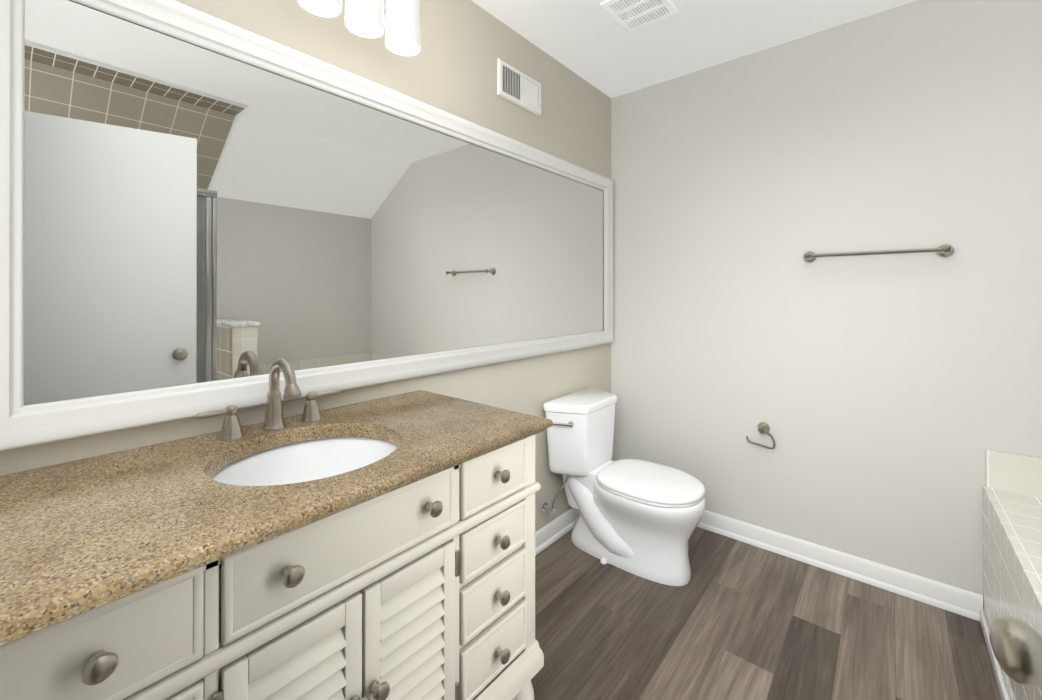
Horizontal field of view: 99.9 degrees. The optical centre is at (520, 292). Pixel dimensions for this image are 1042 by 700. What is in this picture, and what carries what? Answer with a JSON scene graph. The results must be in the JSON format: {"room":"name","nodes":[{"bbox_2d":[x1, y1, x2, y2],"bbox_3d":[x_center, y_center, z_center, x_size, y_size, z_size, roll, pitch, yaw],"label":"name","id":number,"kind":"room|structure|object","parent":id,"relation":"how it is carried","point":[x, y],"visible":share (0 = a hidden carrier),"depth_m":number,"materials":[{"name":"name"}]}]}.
{"room":"bathroom","nodes":[
{"label":"bathroom","id":0,"kind":"room"},
{"bbox_2d":[0,0,610,531],"bbox_3d":[-0.317,0.024,1.748,0.120,2.440,2.800,0,0,40],"label":"wall","id":1,"kind":"structure","parent":0,"point":[452,64],"depth_m":1.77,"materials":[{"name":"beige paint"}]},
{"bbox_2d":[0,0,612,451],"bbox_3d":[-0.236,-0.191,1.716,0.037,0.986,2.424,0,0,40],"label":"mirror","id":2,"kind":"object","parent":1,"relation":"attached to","point":[200,212],"visible":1,"depth_m":1.14,"materials":[{"name":"clear glass"}]},
{"bbox_2d":[297,0,420,56],"bbox_3d":[-0.486,-0.914,1.319,0.173,0.255,0.417,0,0,40],"label":"sconce","id":3,"kind":"object","parent":1,"relation":"attached to","point":[398,25],"visible":1,"depth_m":1.35,"materials":[{"name":"white glass"}]},
{"bbox_2d":[497,58,541,115],"bbox_3d":[0.002,-0.941,2.014,0.022,0.160,0.305,0,0,40],"label":"air vent","id":4,"kind":"object","parent":1,"relation":"in","point":[518,90],"visible":0.96,"depth_m":2.00,"materials":[{"name":"white metal"}]},
{"bbox_2d":[535,507,580,555],"bbox_3d":[0.113,1.199,2.141,0.022,0.092,1.400,0,0,40],"label":"baseboard","id":5,"kind":"structure","parent":1,"relation":"attached to","point":[550,533],"depth_m":2.21,"materials":[{"name":"white paint"}]},
{"bbox_2d":[471,0,916,97],"bbox_3d":[0.468,-1.247,1.087,2.175,0.100,2.800,0,0,40],"label":"ceiling","id":6,"kind":"structure","parent":0,"point":[596,44],"depth_m":2.00,"materials":[{"name":"white paint"}]},
{"bbox_2d":[600,0,678,32],"bbox_3d":[0.498,-1.188,1.831,0.230,0.011,0.265,0,0,40],"label":"ceiling vent","id":7,"kind":"object","parent":6,"relation":"in","point":[627,15],"visible":1,"depth_m":1.84,"materials":[{"name":"white"}]},
{"bbox_2d":[531,527,1000,699],"bbox_3d":[0.778,1.292,0.821,2.985,0.100,2.800,0,0,40],"label":"floor","id":8,"kind":"structure","parent":0,"point":[733,619],"depth_m":1.59,"materials":[{"name":"brown wood"}]},
{"bbox_2d":[0,358,552,699],"bbox_3d":[-0.487,0.704,0.988,0.594,1.076,1.105,0,0,40],"label":"bathroom vanity","id":9,"kind":"object","parent":8,"relation":"on","point":[383,548],"visible":1,"depth_m":0.79,"materials":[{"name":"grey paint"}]},
{"bbox_2d":[195,358,340,440],"bbox_3d":[-0.606,0.260,1.110,0.160,0.186,0.346,0,0,40],"label":"faucet","id":10,"kind":"object","parent":9,"relation":"on","point":[274,426],"depth_m":1.13,"materials":[{"name":"silver metal"}]},
{"bbox_2d":[211,437,396,485],"bbox_3d":[-0.472,0.464,0.991,0.394,0.150,0.422,0,0,40],"label":"sink","id":11,"kind":"object","parent":9,"relation":"in","point":[296,459],"depth_m":1.13,"materials":[{"name":"white ceramic"}]},
{"bbox_2d":[542,388,705,585],"bbox_3d":[0.504,0.888,2.074,0.699,0.714,0.471,0,0,40],"label":"toilet","id":12,"kind":"object","parent":8,"relation":"on","point":[640,518],"visible":1,"depth_m":2.00,"materials":[{"name":"white ceramic"}]},
{"bbox_2d":[979,449,1041,699],"bbox_3d":[1.767,0.917,0.782,1.176,0.650,1.338,0,0,40],"label":"bathtub","id":13,"kind":"object","parent":8,"relation":"on","point":[1012,537],"visible":0.83,"depth_m":1.43,"materials":[{"name":"beige tile"}]},
{"bbox_2d":[611,0,1041,594],"bbox_3d":[1.642,0.024,1.847,2.985,2.440,0.120,0,0,40],"label":"wall","id":14,"kind":"structure","parent":0,"point":[889,398],"depth_m":1.94,"materials":[{"name":"grey paint"}]},
{"bbox_2d":[746,422,775,448],"bbox_3d":[1.167,0.690,2.125,0.127,0.111,0.060,0,0,40],"label":"paper holder","id":15,"kind":"object","parent":14,"relation":"attached to","point":[763,427],"visible":1,"depth_m":2.11,"materials":[{"name":"silver metal"}]},
{"bbox_2d":[697,510,982,620],"bbox_3d":[1.149,1.199,2.166,1.576,0.092,0.022,0,0,40],"label":"baseboard","id":16,"kind":"structure","parent":14,"relation":"attached to","point":[960,601],"depth_m":1.91,"materials":[{"name":"white paint"}]},
{"bbox_2d":[803,244,953,262],"bbox_3d":[1.482,-0.166,1.847,0.502,0.052,0.081,0,0,40],"label":"towel rail","id":17,"kind":"object","parent":14,"relation":"attached to","point":[945,250],"visible":1,"depth_m":1.79,"materials":[{"name":"silver metal"}]},
{"bbox_3d":[-0.087,0.020,-0.200,2.985,2.440,0.120,0,0,40],"label":"wall","id":18,"kind":"structure","parent":0,"visible":0},
{"bbox_3d":[0.355,0.217,0.054,0.234,2.023,0.754,0,0,40],"label":"door","id":19,"kind":"structure","parent":18,"relation":"in","visible":0},
{"bbox_2d":[989,615,1041,686],"bbox_3d":[0.499,0.305,0.353,0.172,0.062,0.112,0,0,40],"label":"door knob","id":20,"kind":"object","parent":19,"relation":"attached to","point":[1016,644],"depth_m":0.36,"materials":[{"name":"silver metal"}]}
]}

